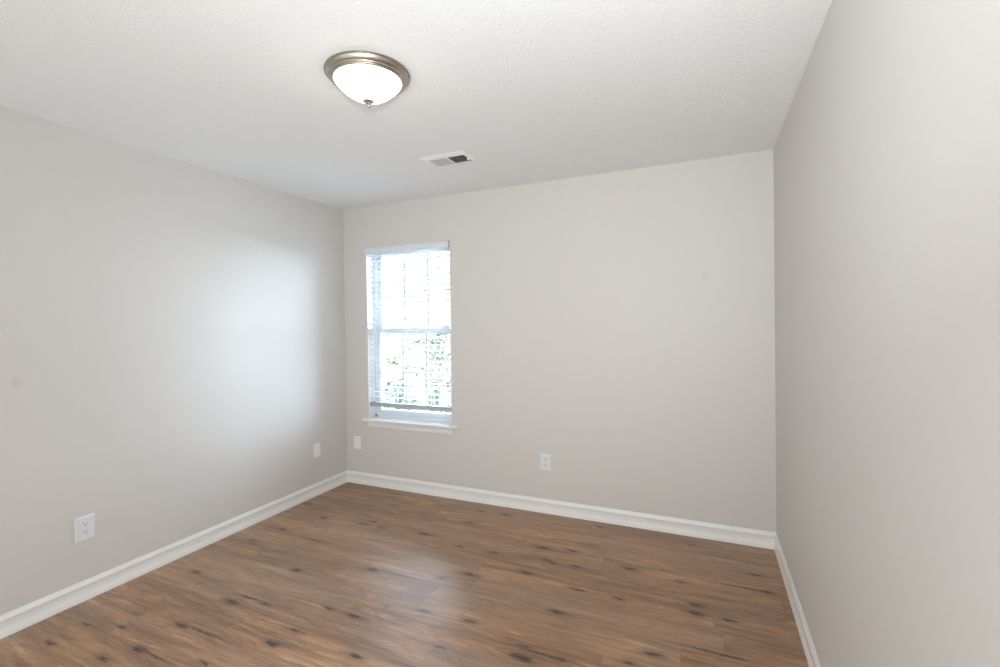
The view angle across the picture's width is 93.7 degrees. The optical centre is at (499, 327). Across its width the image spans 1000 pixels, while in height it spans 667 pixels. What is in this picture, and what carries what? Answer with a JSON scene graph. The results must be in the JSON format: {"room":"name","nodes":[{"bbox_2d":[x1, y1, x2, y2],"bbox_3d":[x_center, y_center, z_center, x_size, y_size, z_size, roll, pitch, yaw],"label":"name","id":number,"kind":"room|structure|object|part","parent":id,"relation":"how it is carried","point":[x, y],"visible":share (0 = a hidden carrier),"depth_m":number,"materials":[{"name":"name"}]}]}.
{"room":"empty bedroom","nodes":[
{"label":"empty bedroom","id":0,"kind":"room"},
{"bbox_2d":[0,106,346,615],"bbox_3d":[-2.260,0.199,2.432,0.160,2.440,4.270,-1,1,24],"label":"wall","id":1,"kind":"structure","parent":0,"point":[172,331],"depth_m":2.70,"materials":[{"name":"beige paint"}]},
{"bbox_2d":[74,513,94,542],"bbox_3d":[-2.158,1.045,2.438,0.008,0.125,0.087,-1,1,24],"label":"power outlet","id":2,"kind":"object","parent":1,"relation":"attached to","point":[85,525],"visible":1,"depth_m":2.43,"materials":[{"name":"white plastic"}]},
{"bbox_2d":[82,529,89,534],"bbox_3d":[-2.155,1.065,2.437,0.002,0.029,0.034,-1,1,24],"label":"receptacle","id":3,"kind":"object","parent":2,"relation":"attached to","point":[84,531],"depth_m":2.44,"materials":[{"name":"white plastic"}]},
{"bbox_2d":[82,521,89,527],"bbox_3d":[-2.155,1.026,2.436,0.002,0.029,0.034,-1,1,24],"label":"receptacle","id":4,"kind":"object","parent":2,"relation":"attached to","point":[85,524],"depth_m":2.44,"materials":[{"name":"white plastic"}]},
{"bbox_2d":[0,470,347,638],"bbox_3d":[-2.164,1.367,2.408,0.015,0.102,3.950,-1,1,24],"label":"baseboard","id":5,"kind":"structure","parent":1,"relation":"attached to","point":[11,622],"depth_m":2.69,"materials":[{"name":"white paint"}]},
{"bbox_2d":[314,443,319,457],"bbox_3d":[-1.518,1.023,3.891,0.008,0.112,0.070,-1,1,24],"label":"jack plate","id":6,"kind":"object","parent":1,"relation":"attached to","point":[316,446],"visible":1,"depth_m":3.88,"materials":[{"name":"white plastic"}]},
{"bbox_2d":[0,482,808,666],"bbox_3d":[-0.634,1.463,1.737,3.673,0.120,4.270,-1,1,24],"label":"floor","id":7,"kind":"structure","parent":0,"point":[349,574],"depth_m":2.40,"materials":[{"name":"brown wood"}]},
{"bbox_2d":[0,0,831,209],"bbox_3d":[-0.670,-1.097,1.711,3.673,0.120,4.270,-1,1,24],"label":"ceiling","id":8,"kind":"structure","parent":0,"point":[536,91],"depth_m":1.99,"materials":[{"name":"white paint"}]},
{"bbox_2d":[323,50,410,107],"bbox_3d":[-0.541,-0.971,1.925,0.343,0.138,0.343,-1,1,24],"label":"ceiling light","id":9,"kind":"object","parent":8,"relation":"attached to","point":[367,77],"visible":1,"depth_m":1.84,"materials":[{"name":"white glass"}]},
{"bbox_3d":[-0.541,-0.968,1.925,0.273,0.081,0.273,-1,1,24],"label":"lamp shade","id":10,"kind":"part","parent":9,"relation":"part of","materials":[{"name":"white glass"}]},
{"bbox_2d":[420,150,479,167],"bbox_3d":[-0.310,-1.044,2.942,0.316,0.020,0.203,-1,1,24],"label":"ceiling vent","id":11,"kind":"object","parent":8,"relation":"in","point":[459,157],"visible":1,"depth_m":2.92,"materials":[{"name":"white metal"}]},
{"bbox_3d":[-0.368,-1.048,2.971,0.117,0.007,0.123,-1,1,24],"label":"louver panel","id":12,"kind":"part","parent":11,"relation":"part of","materials":[{"name":"white metal"}]},
{"bbox_3d":[-0.253,-1.050,2.920,0.114,0.007,0.123,-1,1,24],"label":"louver panel","id":13,"kind":"part","parent":11,"relation":"part of","materials":[{"name":"metal"}]},
{"bbox_2d":[343,149,776,532],"bbox_3d":[0.175,0.153,3.605,3.353,2.440,0.160,-1,1,24],"label":"wall","id":14,"kind":"structure","parent":0,"point":[618,327],"depth_m":3.28,"materials":[{"name":"beige paint"}]},
{"bbox_2d":[354,435,360,448],"bbox_3d":[-1.270,1.024,4.163,0.079,0.116,0.007,-1,1,24],"label":"blank plate","id":15,"kind":"object","parent":14,"relation":"attached to","point":[357,439],"visible":1,"depth_m":4.16,"materials":[{"name":"white plastic"}]},
{"bbox_2d":[362,416,457,428],"bbox_3d":[-0.756,0.804,3.967,0.935,0.020,0.126,-1,1,24],"label":"window sill","id":16,"kind":"structure","parent":14,"relation":"attached to","point":[373,419],"depth_m":3.94,"materials":[{"name":"white paint"}]},
{"bbox_2d":[367,421,452,434],"bbox_3d":[-0.769,0.841,3.931,0.845,0.052,0.024,-1,1,24],"label":"apron","id":17,"kind":"object","parent":14,"relation":"attached to","point":[370,424],"visible":0.94,"depth_m":3.92,"materials":[{"name":"white paint"}]},
{"bbox_2d":[373,248,451,422],"bbox_3d":[-0.726,0.050,4.052,0.833,1.488,0.084,-1,1,24],"label":"window","id":18,"kind":"structure","parent":14,"relation":"in","point":[378,323],"depth_m":4.11,"materials":[{"name":"white plastic"}]},
{"bbox_2d":[365,240,451,411],"bbox_3d":[-0.771,-0.001,3.951,0.831,1.380,0.081,-1,1,24],"label":"blind","id":19,"kind":"object","parent":18,"relation":"attached to","point":[438,244],"visible":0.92,"depth_m":3.94,"materials":[{"name":"white plastic"}]},
{"bbox_3d":[-1.029,0.020,4.079,0.002,1.330,0.055,-1,1,24],"label":"ladder cord","id":20,"kind":"part","parent":19,"relation":"part of","materials":[{"name":"white fabric"}]},
{"bbox_3d":[-0.756,0.676,3.970,0.821,0.024,0.054,-1,1,24],"label":"rail","id":21,"kind":"part","parent":19,"relation":"part of","materials":[{"name":"white plastic"}]},
{"bbox_3d":[-0.507,0.015,3.849,0.002,1.330,0.055,-1,1,24],"label":"ladder cord","id":22,"kind":"part","parent":19,"relation":"part of","materials":[{"name":"white fabric"}]},
{"bbox_3d":[-0.725,-0.311,4.062,0.791,0.719,0.026,-1,1,24],"label":"sash","id":23,"kind":"part","parent":18,"relation":"part of","materials":[{"name":"glass"}]},
{"bbox_3d":[-0.730,0.384,4.035,0.791,0.765,0.028,-1,1,24],"label":"sash","id":24,"kind":"part","parent":18,"relation":"part of","materials":[{"name":"glass"}]},
{"bbox_2d":[540,453,550,470],"bbox_3d":[0.336,0.998,3.456,0.085,0.122,0.008,-1,1,24],"label":"power outlet","id":25,"kind":"object","parent":14,"relation":"attached to","point":[545,459],"visible":1,"depth_m":3.45,"materials":[{"name":"white plastic"}]},
{"bbox_2d":[347,470,775,549],"bbox_3d":[0.157,1.323,3.537,3.353,0.102,0.015,-1,1,24],"label":"baseboard","id":26,"kind":"structure","parent":14,"relation":"attached to","point":[711,531],"depth_m":3.35,"materials":[{"name":"white paint"}]},
{"bbox_2d":[773,0,999,666],"bbox_3d":[0.955,0.168,1.016,0.160,2.440,4.270,-1,1,24],"label":"wall","id":27,"kind":"structure","parent":0,"point":[886,151],"depth_m":1.05,"materials":[{"name":"beige paint"}]},
{"bbox_2d":[774,533,820,666],"bbox_3d":[0.891,1.338,1.063,0.015,0.102,3.950,-1,1,24],"label":"baseboard","id":28,"kind":"structure","parent":27,"relation":"attached to","point":[808,646],"depth_m":2.17,"materials":[{"name":"white paint"}]},
{"label":"outside","id":29,"kind":"structure","parent":0,"visible":0},
{"bbox_2d":[383,389,450,412],"bbox_3d":[6.726,1.691,22.611,60.000,0.200,39.820,-1,1,24],"label":"lawn","id":30,"kind":"structure","parent":29,"point":[423,402],"depth_m":11.96,"materials":[{"name":"green plant"}]},
{"bbox_2d":[382,327,426,411],"bbox_3d":[-1.784,0.911,8.330,1.091,1.888,1.057,-1,1,24],"label":"leafy shrub","id":31,"kind":"object","parent":30,"relation":"on","point":[412,336],"visible":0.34,"depth_m":8.28,"materials":[{"name":"green plant"}]},
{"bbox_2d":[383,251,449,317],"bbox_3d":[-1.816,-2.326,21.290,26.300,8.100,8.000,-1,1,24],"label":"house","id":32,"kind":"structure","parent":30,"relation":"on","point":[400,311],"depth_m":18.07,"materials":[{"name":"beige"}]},
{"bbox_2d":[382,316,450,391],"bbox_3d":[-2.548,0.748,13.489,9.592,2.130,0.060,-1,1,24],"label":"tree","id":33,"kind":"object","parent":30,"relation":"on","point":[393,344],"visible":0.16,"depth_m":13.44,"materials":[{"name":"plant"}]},
{"bbox_2d":[382,317,450,412],"bbox_3d":[-1.022,0.827,7.389,1.265,2.054,1.248,-1,1,24],"label":"leafy shrub","id":34,"kind":"object","parent":30,"relation":"on","point":[433,342],"visible":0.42,"depth_m":7.19,"materials":[{"name":"green plant"}]},
{"bbox_2d":[435,363,450,413],"bbox_3d":[-0.416,1.043,6.301,0.929,1.625,0.917,-1,1,24],"label":"leafy shrub","id":35,"kind":"object","parent":30,"relation":"on","point":[446,376],"visible":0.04,"depth_m":6.32,"materials":[{"name":"green plant"}]}
]}

